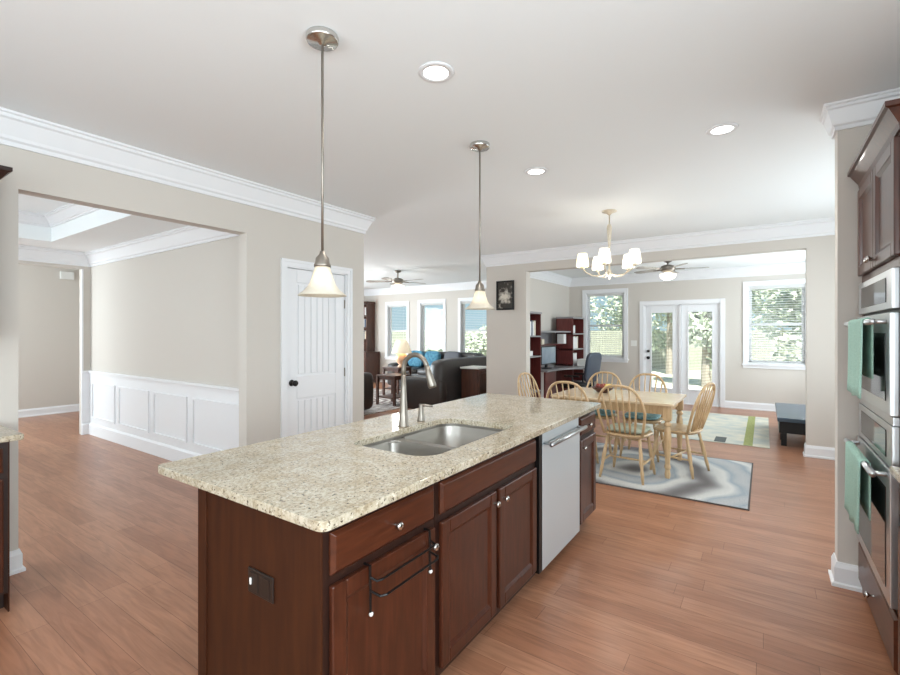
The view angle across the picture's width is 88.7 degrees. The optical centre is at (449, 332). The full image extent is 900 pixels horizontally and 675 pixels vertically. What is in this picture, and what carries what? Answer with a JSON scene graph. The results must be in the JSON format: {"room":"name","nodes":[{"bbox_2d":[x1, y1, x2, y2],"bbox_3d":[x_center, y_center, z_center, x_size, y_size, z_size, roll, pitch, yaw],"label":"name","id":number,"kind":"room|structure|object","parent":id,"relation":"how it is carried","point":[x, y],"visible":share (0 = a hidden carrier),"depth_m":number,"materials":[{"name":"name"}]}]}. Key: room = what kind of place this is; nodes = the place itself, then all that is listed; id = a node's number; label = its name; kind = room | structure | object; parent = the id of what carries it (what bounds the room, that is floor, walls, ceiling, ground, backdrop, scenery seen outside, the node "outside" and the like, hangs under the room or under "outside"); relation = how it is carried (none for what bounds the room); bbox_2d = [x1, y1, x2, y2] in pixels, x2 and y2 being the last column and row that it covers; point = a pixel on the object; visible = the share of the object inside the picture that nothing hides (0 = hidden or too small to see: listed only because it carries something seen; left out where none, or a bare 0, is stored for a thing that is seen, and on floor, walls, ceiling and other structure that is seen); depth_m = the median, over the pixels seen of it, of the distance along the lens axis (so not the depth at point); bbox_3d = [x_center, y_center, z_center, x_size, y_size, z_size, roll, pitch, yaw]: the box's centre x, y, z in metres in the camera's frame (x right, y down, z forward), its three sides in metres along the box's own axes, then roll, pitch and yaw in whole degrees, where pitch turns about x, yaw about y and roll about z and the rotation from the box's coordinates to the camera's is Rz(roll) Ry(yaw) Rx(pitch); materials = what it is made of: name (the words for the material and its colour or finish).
{"room":"kitchen","nodes":[
{"label":"kitchen","id":0,"kind":"room"},
{"bbox_2d":[18,264,78,409],"bbox_3d":[-8.029,0.070,6.879,0.120,2.740,4.910,0,0,34],"label":"wall","id":1,"kind":"structure","parent":0,"point":[48,304],"depth_m":8.11,"materials":[{"name":"grey paint"}]},
{"bbox_2d":[18,404,78,417],"bbox_3d":[-7.937,1.373,6.883,0.028,0.135,4.780,0,0,34],"label":"baseboard","id":2,"kind":"structure","parent":1,"relation":"attached to","point":[22,413],"depth_m":8.11,"materials":[{"name":"white paint"}]},
{"bbox_2d":[18,260,89,433],"bbox_3d":[-6.279,0.070,5.036,0.090,2.740,3.840,0,0,34],"label":"wall","id":3,"kind":"structure","parent":0,"point":[86,269],"depth_m":6.55,"materials":[{"name":"grey paint"}]},
{"bbox_2d":[81,269,83,434],"bbox_3d":[-5.205,0.268,6.513,0.018,2.345,0.021,0,0,34],"label":"trim","id":4,"kind":"structure","parent":3,"relation":"attached to","point":[82,270],"depth_m":6.51,"materials":[{"name":"white paint"}]},
{"bbox_2d":[18,194,188,252],"bbox_3d":[-4.581,-1.315,3.878,4.260,0.370,3.840,0,0,34],"label":"ceiling","id":5,"kind":"structure","parent":0,"point":[101,228],"depth_m":5.28,"materials":[{"name":"white paint"}]},
{"bbox_2d":[18,203,99,227],"bbox_3d":[-4.506,-1.365,3.935,2.680,0.130,2.420,0,0,34],"label":"trim","id":6,"kind":"structure","parent":5,"relation":"attached to","point":[68,212],"depth_m":5.41,"materials":[{"name":"white paint"}]},
{"bbox_2d":[90,236,238,387],"bbox_3d":[-3.465,0.070,5.513,4.260,2.740,0.120,0,0,34],"label":"wall","id":7,"kind":"structure","parent":0,"point":[171,314],"depth_m":5.24,"materials":[{"name":"grey paint"}]},
{"bbox_2d":[18,225,238,266],"bbox_3d":[-4.498,-1.038,3.894,4.140,0.185,3.720,0,0,34],"label":"trim","id":8,"kind":"structure","parent":7,"relation":"attached to","point":[186,236],"depth_m":5.76,"materials":[{"name":"white paint"}]},
{"bbox_2d":[82,370,238,460],"bbox_3d":[-3.477,0.988,5.388,4.140,0.905,0.100,0,0,34],"label":"trim","id":9,"kind":"structure","parent":7,"relation":"attached to","point":[172,420],"depth_m":5.34,"materials":[{"name":"white paint"}]},
{"bbox_2d":[0,144,363,550],"bbox_3d":[-2.719,0.070,2.722,0.120,2.740,6.030,0,0,34],"label":"wall","id":10,"kind":"structure","parent":0,"point":[266,237],"depth_m":4.01,"materials":[{"name":"grey paint"}]},
{"bbox_2d":[0,165,12,179],"bbox_3d":[-2.888,-0.432,2.045,0.361,0.925,1.322,0,0,34],"label":"upper cabinet","id":11,"kind":"object","parent":10,"relation":"attached to","point":[4,170],"visible":1,"depth_m":2.47,"materials":[{"name":"brown wood"}]},
{"bbox_2d":[10,548,25,575],"bbox_3d":[-2.673,1.373,2.764,0.148,0.135,0.153,0,0,34],"label":"baseboard","id":12,"kind":"structure","parent":10,"relation":"attached to","point":[16,556],"depth_m":2.76,"materials":[{"name":"white paint"}]},
{"bbox_2d":[0,107,375,233],"bbox_3d":[-3.874,-1.208,7.301,4.823,0.185,13.486,0,0,-15],"label":"trim","id":13,"kind":"structure","parent":10,"relation":"attached to","point":[19,130],"depth_m":3.36,"materials":[{"name":"white paint"}]},
{"bbox_2d":[288,268,344,435],"bbox_3d":[-1.328,0.405,4.662,0.110,2.050,0.744,0,0,34],"label":"door","id":14,"kind":"structure","parent":10,"relation":"in","point":[316,370],"depth_m":4.62,"materials":[{"name":"white paint"}]},
{"bbox_2d":[281,258,352,437],"bbox_3d":[-1.369,0.370,4.682,0.140,2.140,0.890,0,0,34],"label":"trim","id":15,"kind":"structure","parent":10,"relation":"attached to","point":[286,263],"depth_m":4.59,"materials":[{"name":"white paint"}]},
{"bbox_2d":[364,289,485,373],"bbox_3d":[-0.437,0.070,12.557,7.120,2.740,0.150,0,0,34],"label":"wall","id":16,"kind":"structure","parent":0,"point":[451,297],"depth_m":12.85,"materials":[{"name":"grey paint"}]},
{"bbox_2d":[384,301,408,359],"bbox_3d":[-1.487,-0.065,13.244,0.930,1.670,0.200,0,0,34],"label":"window","id":17,"kind":"structure","parent":16,"relation":"in","point":[388,351],"depth_m":13.41,"materials":[{"name":"white paint"}]},
{"bbox_2d":[388,304,406,355],"bbox_3d":[-1.492,-0.066,13.236,0.702,1.483,0.058,0,0,34],"label":"window blind","id":18,"kind":"object","parent":17,"relation":"attached to","point":[398,306],"visible":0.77,"depth_m":13.27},
{"bbox_2d":[418,299,445,351],"bbox_3d":[-0.467,-0.070,12.548,0.980,1.680,0.200,0,0,34],"label":"window","id":19,"kind":"structure","parent":16,"relation":"in","point":[421,316],"depth_m":12.72,"materials":[{"name":"white paint"}]},
{"bbox_2d":[421,302,442,349],"bbox_3d":[-0.472,-0.070,12.540,0.752,1.493,0.058,0,0,34],"label":"window blind","id":20,"kind":"object","parent":19,"relation":"attached to","point":[422,304],"visible":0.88,"depth_m":12.54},
{"bbox_2d":[458,297,485,351],"bbox_3d":[0.639,-0.070,11.792,1.000,1.680,0.200,0,0,34],"label":"window","id":21,"kind":"structure","parent":16,"relation":"in","point":[461,313],"depth_m":11.98,"materials":[{"name":"white paint"}]},
{"bbox_2d":[461,301,485,352],"bbox_3d":[0.634,-0.070,11.785,0.772,1.493,0.058,0,0,34],"label":"window blind","id":22,"kind":"object","parent":21,"relation":"attached to","point":[464,302],"visible":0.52,"depth_m":11.82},
{"bbox_2d":[0,382,896,674],"bbox_3d":[-1.694,1.490,6.121,12.300,0.100,12.800,0,0,34],"label":"floor","id":23,"kind":"structure","parent":0,"point":[648,583],"depth_m":2.68,"materials":[{"name":"brown wood"}]},
{"bbox_2d":[0,442,9,611],"bbox_3d":[-2.822,0.998,1.975,0.541,0.885,1.281,0,0,34],"label":"base cabinet","id":24,"kind":"object","parent":23,"relation":"on","point":[4,447],"visible":0.97,"depth_m":2.37,"materials":[{"name":"brown wood"}]},
{"bbox_2d":[0,425,23,442],"bbox_3d":[-2.810,0.540,1.997,0.543,0.030,1.330,0,0,34],"label":"countertop","id":25,"kind":"structure","parent":24,"relation":"on","point":[7,434],"depth_m":2.38,"materials":[{"name":"stone"}]},
{"bbox_2d":[198,484,438,674],"bbox_3d":[-0.479,0.998,1.742,0.728,0.885,0.566,0,0,34],"label":"base cabinet","id":26,"kind":"object","parent":23,"relation":"on","point":[318,622],"visible":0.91,"depth_m":1.54,"materials":[{"name":"brown wood"}]},
{"bbox_2d":[248,566,273,603],"bbox_3d":[-0.618,0.819,1.495,0.136,0.082,0.014,0,0,34],"label":"electrical outlet","id":27,"kind":"object","parent":26,"relation":"attached to","point":[260,584],"visible":1,"depth_m":1.49,"materials":[{"name":"black plastic"}]},
{"bbox_2d":[250,571,257,593],"bbox_3d":[-0.644,0.819,1.511,0.044,0.062,0.002,0,0,34],"label":"receptacle","id":28,"kind":"object","parent":27,"relation":"attached to","point":[253,574],"depth_m":1.51,"materials":[{"name":"black plastic"}]},
{"bbox_2d":[261,577,268,599],"bbox_3d":[-0.593,0.819,1.476,0.044,0.062,0.002,0,0,34],"label":"receptacle","id":29,"kind":"object","parent":27,"relation":"attached to","point":[264,580],"depth_m":1.48,"materials":[{"name":"black plastic"}]},
{"bbox_2d":[158,393,600,531],"bbox_3d":[-0.015,0.540,2.643,0.995,0.030,2.650,0,0,34],"label":"countertop","id":30,"kind":"structure","parent":26,"relation":"on","point":[326,479],"depth_m":1.86,"materials":[{"name":"stone"}]},
{"bbox_2d":[398,352,435,426],"bbox_3d":[-0.182,0.316,2.534,0.255,0.417,0.062,0,0,34],"label":"faucet","id":31,"kind":"object","parent":30,"relation":"on","point":[403,412],"visible":1,"depth_m":2.57,"materials":[{"name":"silver metal"}]},
{"bbox_2d":[417,404,432,421],"bbox_3d":[-0.150,0.474,2.736,0.095,0.103,0.047,0,0,23],"label":"soap dispenser","id":32,"kind":"object","parent":30,"relation":"on","point":[421,418],"visible":1,"depth_m":2.73,"materials":[{"name":"silver metal"}]},
{"bbox_2d":[364,423,502,455],"bbox_3d":[-0.056,0.648,2.393,0.510,0.184,0.860,0,0,34],"label":"sink","id":33,"kind":"object","parent":30,"relation":"in","point":[441,438],"visible":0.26,"depth_m":2.67,"materials":[{"name":"silver metal"}]},
{"bbox_2d":[364,528,438,616],"bbox_3d":[-0.153,0.820,1.590,0.080,0.164,0.331,0,0,34],"label":"towel rack","id":34,"kind":"object","parent":26,"relation":"attached to","point":[371,578],"visible":1,"depth_m":1.52,"materials":[{"name":"black metal"}]},
{"bbox_2d":[364,301,379,382],"bbox_3d":[-2.747,0.260,13.668,1.250,2.360,0.580,0,0,34],"label":"bookcase","id":35,"kind":"object","parent":23,"relation":"on","point":[371,357],"visible":0.37,"depth_m":13.45,"materials":[{"name":"brown wood"}]},
{"bbox_2d":[364,388,400,415],"bbox_3d":[-2.019,1.435,10.035,3.150,0.010,3.100,0,0,34],"label":"area rug","id":36,"kind":"object","parent":23,"relation":"on","point":[385,404],"visible":0.02,"depth_m":9.20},
{"bbox_2d":[364,372,373,409],"bbox_3d":[-2.022,0.900,8.257,1.010,0.960,0.960,0,0,34],"label":"armchair","id":37,"kind":"object","parent":36,"relation":"on","point":[368,377],"visible":0.09,"depth_m":8.20,"materials":[{"name":"grey leather"}]},
{"bbox_2d":[376,373,410,405],"bbox_3d":[-1.146,1.135,9.318,0.500,0.590,0.500,0,0,34],"label":"side table","id":38,"kind":"object","parent":36,"relation":"on","point":[393,377],"visible":0.88,"depth_m":9.20,"materials":[{"name":"brown wood"}]},
{"bbox_2d":[382,366,410,394],"bbox_3d":[-1.234,1.110,10.698,0.480,0.640,0.480,0,0,34],"label":"side table","id":39,"kind":"object","parent":36,"relation":"on","point":[396,369],"visible":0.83,"depth_m":10.61,"materials":[{"name":"brown wood"}]},
{"bbox_2d":[392,340,411,366],"bbox_3d":[-1.123,0.474,10.683,0.470,0.630,0.470,0,0,34],"label":"table lamp","id":40,"kind":"object","parent":39,"relation":"on","point":[401,348],"visible":0.89,"depth_m":10.55,"materials":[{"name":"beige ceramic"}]},
{"bbox_2d":[387,351,484,385],"bbox_3d":[-0.335,0.935,11.677,2.540,0.890,0.990,0,0,34],"label":"sofa","id":41,"kind":"object","parent":23,"relation":"on","point":[415,371],"visible":0.12,"depth_m":11.59,"materials":[{"name":"grey leather"}]},
{"bbox_2d":[399,366,423,373],"bbox_3d":[-0.981,0.980,11.990,0.690,0.180,0.720,0,0,34],"label":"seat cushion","id":42,"kind":"object","parent":41,"relation":"on","point":[413,369],"depth_m":11.63,"materials":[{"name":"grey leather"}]},
{"bbox_2d":[408,350,424,366],"bbox_3d":[-0.880,0.680,12.103,0.480,0.438,0.223,0,0,34],"label":"throw pillow","id":43,"kind":"object","parent":41,"relation":"on","point":[413,362],"visible":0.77,"depth_m":12.01,"materials":[{"name":"teal fabric"}]},
{"bbox_2d":[425,351,440,365],"bbox_3d":[-0.456,0.680,11.838,0.480,0.438,0.223,0,0,34],"label":"throw pillow","id":44,"kind":"object","parent":41,"relation":"on","point":[431,356],"visible":0.56,"depth_m":11.76,"materials":[{"name":"teal fabric"}]},
{"bbox_2d":[406,356,485,408],"bbox_3d":[0.056,0.940,9.200,0.940,0.920,2.160,0,0,34],"label":"sofa","id":45,"kind":"object","parent":23,"relation":"on","point":[446,373],"visible":0.5,"depth_m":8.32,"materials":[{"name":"grey leather"}]},
{"bbox_2d":[392,438,536,674],"bbox_3d":[-0.047,0.998,2.372,0.724,0.885,0.958,0,0,34],"label":"base cabinet","id":46,"kind":"object","parent":23,"relation":"on","point":[485,512],"visible":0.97,"depth_m":2.08,"materials":[{"name":"brown wood"}]},
{"bbox_2d":[460,365,485,398],"bbox_3d":[0.476,1.030,8.502,0.400,0.820,0.460,0,0,34],"label":"base cabinet","id":47,"kind":"object","parent":23,"relation":"on","point":[473,378],"visible":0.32,"depth_m":8.33,"materials":[{"name":"brown wood"}]},
{"bbox_2d":[535,418,587,573],"bbox_3d":[0.436,0.998,3.051,0.756,0.884,0.699,0,0,34],"label":"dishwasher","id":48,"kind":"object","parent":23,"relation":"on","point":[557,463],"visible":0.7,"depth_m":2.81,"materials":[{"name":"silver metal"}]},
{"bbox_2d":[530,311,593,398],"bbox_3d":[2.166,0.532,8.946,0.910,1.815,2.604,0,0,34],"label":"computer desk","id":49,"kind":"object","parent":23,"relation":"on","point":[564,365],"visible":0.44,"depth_m":9.46,"materials":[{"name":"red laminate"}]},
{"bbox_2d":[530,311,541,393],"bbox_3d":[1.363,0.339,8.235,0.385,1.427,0.524,0,0,34],"label":"shelf","id":50,"kind":"object","parent":49,"relation":"attached to","point":[535,341],"depth_m":8.36,"materials":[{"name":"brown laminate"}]},
{"bbox_2d":[541,346,555,368],"bbox_3d":[1.839,0.465,8.831,0.217,0.429,0.700,0,0,34],"label":"computer monitor","id":51,"kind":"object","parent":49,"relation":"on","point":[548,353],"visible":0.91,"depth_m":8.78,"materials":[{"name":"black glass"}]},
{"bbox_2d":[541,365,584,371],"bbox_3d":[2.314,0.695,9.154,0.900,0.030,2.070,0,0,34],"label":"countertop","id":52,"kind":"structure","parent":49,"relation":"on","point":[554,367],"depth_m":9.00,"materials":[{"name":"grey laminate"}]},
{"bbox_2d":[556,317,583,381],"bbox_3d":[2.571,0.358,9.820,0.375,1.387,0.704,0,0,34],"label":"shelf","id":53,"kind":"object","parent":49,"relation":"attached to","point":[564,352],"depth_m":9.59,"materials":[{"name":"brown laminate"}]},
{"bbox_2d":[561,353,601,388],"bbox_3d":[2.374,0.897,8.406,0.675,1.086,0.618,0,0,34],"label":"office chair","id":54,"kind":"object","parent":23,"relation":"on","point":[593,360],"visible":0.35,"depth_m":8.23,"materials":[{"name":"grey fabric"}]},
{"bbox_2d":[578,411,595,524],"bbox_3d":[0.727,0.998,3.505,0.724,0.885,0.375,0,0,34],"label":"base cabinet","id":55,"kind":"object","parent":23,"relation":"on","point":[587,436],"visible":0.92,"depth_m":3.33,"materials":[{"name":"brown wood"}]},
{"bbox_2d":[596,442,752,510],"bbox_3d":[1.903,1.435,5.058,2.366,0.010,1.626,0,0,34],"label":"area rug","id":56,"kind":"object","parent":23,"relation":"on","point":[728,483],"visible":0.52,"depth_m":4.52,"materials":[{"name":"fabric"}]},
{"bbox_2d":[517,372,540,397],"bbox_3d":[1.122,0.962,5.586,0.537,0.940,0.474,0,0,41],"label":"dining chair","id":57,"kind":"object","parent":56,"relation":"on","point":[519,388],"visible":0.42,"depth_m":5.73,"materials":[{"name":"brown wood"}]},
{"bbox_2d":[546,381,598,463],"bbox_3d":[1.319,0.962,4.944,0.474,0.940,0.537,0,0,32],"label":"dining chair","id":58,"kind":"object","parent":56,"relation":"on","point":[556,382],"visible":0.35,"depth_m":4.75,"materials":[{"name":"brown wood"}]},
{"bbox_2d":[586,371,622,453],"bbox_3d":[1.845,0.962,5.682,0.474,0.940,0.537,0,0,34],"label":"dining chair","id":59,"kind":"object","parent":56,"relation":"on","point":[602,372],"visible":0.43,"depth_m":5.72,"materials":[{"name":"brown wood"}]},
{"bbox_2d":[552,387,686,478],"bbox_3d":[1.898,1.060,5.176,1.260,0.740,0.910,0,0,34],"label":"dining table","id":60,"kind":"object","parent":56,"relation":"on","point":[661,403],"visible":0.56,"depth_m":4.85,"materials":[{"name":"brown wood"}]},
{"bbox_2d":[596,384,655,484],"bbox_3d":[1.757,0.962,4.584,0.474,0.940,0.537,0,0,38],"label":"dining chair","id":61,"kind":"object","parent":56,"relation":"on","point":[614,433],"visible":0.98,"depth_m":4.47,"materials":[{"name":"brown wood"}]},
{"bbox_2d":[607,423,650,433],"bbox_3d":[1.802,0.960,4.642,0.380,0.044,0.370,0,0,38],"label":"seat cushion","id":62,"kind":"object","parent":61,"relation":"on","point":[639,427],"visible":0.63,"depth_m":4.56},
{"bbox_2d":[619,373,667,461],"bbox_3d":[2.277,0.962,5.411,0.474,0.940,0.537,0,0,34],"label":"dining chair","id":63,"kind":"object","parent":56,"relation":"on","point":[658,421],"visible":0.59,"depth_m":5.41,"materials":[{"name":"brown wood"}]},
{"bbox_2d":[624,412,660,419],"bbox_3d":[2.236,0.960,5.351,0.380,0.044,0.370,0,0,34],"label":"seat cushion","id":64,"kind":"object","parent":63,"relation":"on","point":[649,416],"visible":0.69,"depth_m":5.24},
{"bbox_2d":[650,382,715,478],"bbox_3d":[2.418,0.962,4.763,0.474,0.940,0.537,0,0,-41],"label":"dining chair","id":65,"kind":"object","parent":56,"relation":"on","point":[700,417],"visible":0.92,"depth_m":4.65,"materials":[{"name":"brown wood"}]},
{"bbox_2d":[632,410,769,448],"bbox_3d":[3.931,1.436,7.257,1.810,0.009,2.480,0,0,34],"label":"area rug","id":66,"kind":"object","parent":23,"relation":"on","point":[752,431],"visible":0.54,"depth_m":6.83,"materials":[{"name":"fabric"}]},
{"bbox_2d":[775,403,805,445],"bbox_3d":[4.775,1.258,6.366,0.430,0.365,1.540,0,0,34],"label":"bench","id":67,"kind":"object","parent":23,"relation":"on","point":[791,418],"visible":0.6,"depth_m":5.86,"materials":[{"name":"black wood"}]},
{"bbox_2d":[847,98,899,674],"bbox_3d":[2.288,0.270,1.970,0.782,2.340,0.977,0,0,34],"label":"tall cabinet","id":68,"kind":"object","parent":23,"relation":"on","point":[875,169],"visible":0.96,"depth_m":2.05,"materials":[{"name":"brown wood"}]},
{"bbox_2d":[844,267,898,609],"bbox_3d":[2.241,0.429,2.039,0.678,1.395,0.791,0,0,34],"label":"wall oven","id":69,"kind":"object","parent":68,"relation":"in","point":[878,437],"visible":0.81,"depth_m":1.97,"materials":[{"name":"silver metal"}]},
{"bbox_2d":[844,441,870,533],"bbox_3d":[1.986,0.743,2.253,0.050,0.346,0.441,0,0,34],"label":"dish towel","id":70,"kind":"object","parent":69,"relation":"hanging from","point":[857,480],"visible":1,"depth_m":2.19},
{"bbox_2d":[847,318,873,398],"bbox_3d":[1.941,0.115,2.187,0.050,0.366,0.401,0,0,34],"label":"dish towel","id":71,"kind":"object","parent":69,"relation":"hanging from","point":[860,336],"visible":0.88,"depth_m":2.13,"materials":[{"name":"fabric"}]},
{"bbox_2d":[898,488,899,674],"bbox_3d":[1.841,0.998,1.277,0.740,0.885,0.785,0,0,34],"label":"base cabinet","id":72,"kind":"object","parent":23,"relation":"on","point":[899,488],"visible":1,"depth_m":1.77,"materials":[{"name":"brown wood"}]},
{"bbox_2d":[0,0,899,289],"bbox_3d":[-1.779,-1.400,5.997,12.300,0.200,12.500,0,0,34],"label":"ceiling","id":73,"kind":"structure","parent":0,"point":[618,100],"depth_m":2.55,"materials":[{"name":"white paint"}]},
{"bbox_2d":[298,26,345,297],"bbox_3d":[-0.558,-0.731,2.012,0.210,1.135,0.210,0,0,34],"label":"pendant light","id":74,"kind":"object","parent":73,"relation":"hanging from","point":[322,284],"visible":1,"depth_m":1.99,"materials":[{"name":"grey metal"}]},
{"bbox_2d":[366,270,425,289],"bbox_3d":[-1.055,-1.093,9.550,1.233,0.415,1.279,0,0,34],"label":"ceiling fan","id":75,"kind":"object","parent":73,"relation":"hanging from","point":[395,284],"visible":1,"depth_m":9.51,"materials":[{"name":"silver metal"}]},
{"bbox_2d":[418,61,453,82],"bbox_3d":[-0.070,-1.296,2.291,0.184,0.007,0.184,0,0,34],"label":"recessed light","id":76,"kind":"object","parent":73,"relation":"in","point":[434,71],"visible":1,"depth_m":2.28,"materials":[{"name":"white paint"}]},
{"bbox_2d":[465,140,494,309],"bbox_3d":[0.206,-0.733,3.171,0.210,1.135,0.210,0,0,34],"label":"pendant light","id":77,"kind":"object","parent":73,"relation":"hanging from","point":[479,302],"visible":1,"depth_m":3.15,"materials":[{"name":"grey metal"}]},
{"bbox_2d":[525,167,547,175],"bbox_3d":[0.691,-1.296,3.693,0.184,0.007,0.184,0,0,34],"label":"recessed light","id":78,"kind":"object","parent":73,"relation":"in","point":[534,171],"visible":1,"depth_m":3.69,"materials":[{"name":"white"}]},
{"bbox_2d":[576,209,640,279],"bbox_3d":[1.692,-0.935,4.877,0.653,0.730,0.643,0,0,34],"label":"chandelier","id":79,"kind":"object","parent":73,"relation":"hanging from","point":[630,260],"visible":1,"depth_m":4.88,"materials":[{"name":"glass"}]},
{"bbox_2d":[706,123,738,135],"bbox_3d":[1.734,-1.296,2.933,0.184,0.007,0.184,0,0,34],"label":"recessed light","id":80,"kind":"object","parent":73,"relation":"in","point":[725,128],"visible":1,"depth_m":2.93,"materials":[{"name":"white"}]},
{"bbox_2d":[530,278,568,396],"bbox_3d":[1.733,0.070,9.278,0.160,2.740,3.420,0,0,34],"label":"wall","id":81,"kind":"structure","parent":0,"point":[551,299],"depth_m":9.61,"materials":[{"name":"grey paint"}]},
{"bbox_2d":[486,235,834,447],"bbox_3d":[2.750,0.070,6.423,5.060,2.740,0.150,0,0,34],"label":"wall header","id":82,"kind":"structure","parent":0,"point":[507,331],"depth_m":5.64,"materials":[{"name":"grey paint"}]},
{"bbox_2d":[496,280,513,309],"bbox_3d":[0.907,-0.620,7.572,0.320,0.480,0.027,0,0,34],"label":"wall picture","id":83,"kind":"object","parent":82,"relation":"attached to","point":[504,289],"visible":1,"depth_m":7.57,"materials":[{"name":"black paper"}]},
{"bbox_2d":[364,217,834,295],"bbox_3d":[1.282,-1.208,9.088,3.384,0.185,13.678,0,0,-27],"label":"trim","id":84,"kind":"structure","parent":82,"relation":"attached to","point":[822,226],"depth_m":6.23,"materials":[{"name":"white paint"}]},
{"bbox_2d":[548,250,805,277],"bbox_3d":[3.914,-1.375,7.880,5.020,0.250,3.570,0,0,34],"label":"ceiling","id":85,"kind":"structure","parent":0,"point":[790,256],"depth_m":8.27,"materials":[{"name":"white paint"}]},
{"bbox_2d":[634,261,708,279],"bbox_3d":[3.755,-1.077,7.897,1.202,0.345,1.164,0,0,34],"label":"ceiling fan","id":86,"kind":"object","parent":85,"relation":"hanging from","point":[667,269],"visible":0.92,"depth_m":7.79,"materials":[{"name":"silver metal"}]},
{"bbox_2d":[569,273,805,404],"bbox_3d":[4.812,0.070,9.338,5.180,2.740,0.150,0,0,34],"label":"wall","id":87,"kind":"structure","parent":0,"point":[756,385],"depth_m":8.88,"materials":[{"name":"grey paint"}]},
{"bbox_2d":[582,288,628,362],"bbox_3d":[3.456,-0.165,10.233,1.030,1.610,0.200,0,0,34],"label":"window","id":88,"kind":"structure","parent":87,"relation":"in","point":[585,313],"depth_m":10.14,"materials":[{"name":"white paint"}]},
{"bbox_2d":[587,293,623,357],"bbox_3d":[3.451,-0.166,10.226,0.802,1.423,0.058,0,0,34],"label":"window blind","id":89,"kind":"object","parent":88,"relation":"attached to","point":[592,296],"visible":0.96,"depth_m":10.17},
{"bbox_2d":[645,305,678,393],"bbox_3d":[4.402,0.425,9.557,0.651,1.986,0.100,0,0,34],"label":"door","id":90,"kind":"structure","parent":87,"relation":"in","point":[674,309],"depth_m":9.55,"materials":[{"name":"white paint"}]},
{"bbox_2d":[530,262,805,286],"bbox_3d":[3.822,-1.157,7.852,4.900,0.185,3.420,0,0,34],"label":"trim","id":91,"kind":"structure","parent":87,"relation":"attached to","point":[789,268],"depth_m":9.17,"materials":[{"name":"white paint"}]},
{"bbox_2d":[640,298,724,407],"bbox_3d":[4.715,0.385,9.391,1.560,2.110,0.170,0,0,34],"label":"trim","id":92,"kind":"structure","parent":87,"relation":"attached to","point":[721,301],"depth_m":9.32,"materials":[{"name":"white paint"}]},
{"bbox_2d":[682,304,718,405],"bbox_3d":[4.992,0.425,9.180,0.661,1.986,0.057,0,0,34],"label":"door","id":93,"kind":"structure","parent":87,"relation":"in","point":[692,395],"depth_m":9.18,"materials":[{"name":"white paint"}]},
{"bbox_2d":[742,279,805,369],"bbox_3d":[6.016,-0.155,8.485,1.070,1.630,0.200,0,0,34],"label":"window","id":94,"kind":"structure","parent":87,"relation":"in","point":[746,285],"depth_m":8.55,"materials":[{"name":"white paint"}]},
{"bbox_2d":[749,284,804,364],"bbox_3d":[6.011,-0.155,8.478,0.842,1.443,0.058,0,0,34],"label":"window blind","id":95,"kind":"object","parent":94,"relation":"attached to","point":[794,286],"visible":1,"depth_m":8.47,"materials":[{"name":"plastic"}]},
{"bbox_2d":[835,124,899,565],"bbox_3d":[2.593,0.070,2.444,0.833,2.740,0.120,0,0,34],"label":"wall","id":96,"kind":"structure","parent":0,"point":[848,142],"depth_m":2.61,"materials":[{"name":"grey paint"}]},
{"bbox_2d":[725,400,861,592],"bbox_3d":[4.105,1.373,5.517,1.800,0.135,6.958,0,0,34],"label":"baseboard","id":97,"kind":"structure","parent":96,"relation":"attached to","point":[842,575],"depth_m":2.73,"materials":[{"name":"white paint"}]},
{"bbox_2d":[820,88,899,138],"bbox_3d":[2.566,-1.228,2.462,0.898,0.145,0.250,0,0,34],"label":"trim","id":98,"kind":"structure","parent":96,"relation":"attached to","point":[863,110],"depth_m":2.56,"materials":[{"name":"white paint"}]},
{"label":"outside","id":99,"kind":"structure","parent":0,"visible":0},
{"bbox_2d":[652,349,770,389],"bbox_3d":[13.679,1.840,33.342,75.000,0.200,49.500,0,0,34],"label":"ground","id":100,"kind":"structure","parent":99,"point":[695,375],"depth_m":17.59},
{"bbox_2d":[425,327,442,351],"bbox_3d":[-0.857,0.929,26.462,2.850,2.602,2.742,0,0,34],"label":"tree","id":101,"kind":"object","parent":100,"relation":"on","point":[431,340],"visible":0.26,"depth_m":25.88,"materials":[{"name":"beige plant"}]},
{"bbox_2d":[465,325,485,355],"bbox_3d":[1.469,0.783,23.827,2.860,2.530,2.879,0,0,34],"label":"tree","id":102,"kind":"object","parent":100,"relation":"on","point":[482,334],"visible":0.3,"depth_m":23.18,"materials":[{"name":"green plant"}]},
{"bbox_2d":[392,330,800,370],"bbox_3d":[5.229,0.815,25.513,48.130,1.850,0.080,0,0,34],"label":"fence","id":103,"kind":"object","parent":100,"relation":"on","point":[693,351],"visible":0.04,"depth_m":22.03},
{"bbox_2d":[593,295,621,329],"bbox_3d":[10.387,-1.643,26.592,3.722,6.779,3.425,0,0,-23],"label":"tree","id":104,"kind":"object","parent":100,"relation":"on","point":[609,301],"visible":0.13,"depth_m":26.69,"materials":[{"name":"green plant"}]},
{"bbox_2d":[652,313,671,372],"bbox_3d":[9.298,-0.897,19.508,3.087,5.286,3.195,0,0,34],"label":"tree","id":105,"kind":"object","parent":100,"relation":"on","point":[658,334],"visible":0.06,"depth_m":19.51,"materials":[{"name":"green plant"}]},
{"bbox_2d":[670,312,711,386],"bbox_3d":[8.383,-0.231,14.990,2.200,3.962,1.860,0,0,29],"label":"tree","id":106,"kind":"object","parent":100,"relation":"on","point":[704,319],"visible":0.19,"depth_m":14.78,"materials":[{"name":"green plant"}]},
{"bbox_2d":[752,289,770,333],"bbox_3d":[15.049,-1.637,23.913,3.414,6.765,3.628,0,0,34],"label":"tree","id":107,"kind":"object","parent":100,"relation":"on","point":[762,290],"visible":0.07,"depth_m":23.12,"materials":[{"name":"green plant"}]},
{"bbox_2d":[757,288,800,360],"bbox_3d":[9.843,-0.235,12.413,2.679,3.970,2.966,0,0,34],"label":"tree","id":108,"kind":"object","parent":100,"relation":"on","point":[785,289],"visible":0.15,"depth_m":12.54,"materials":[{"name":"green plant"}]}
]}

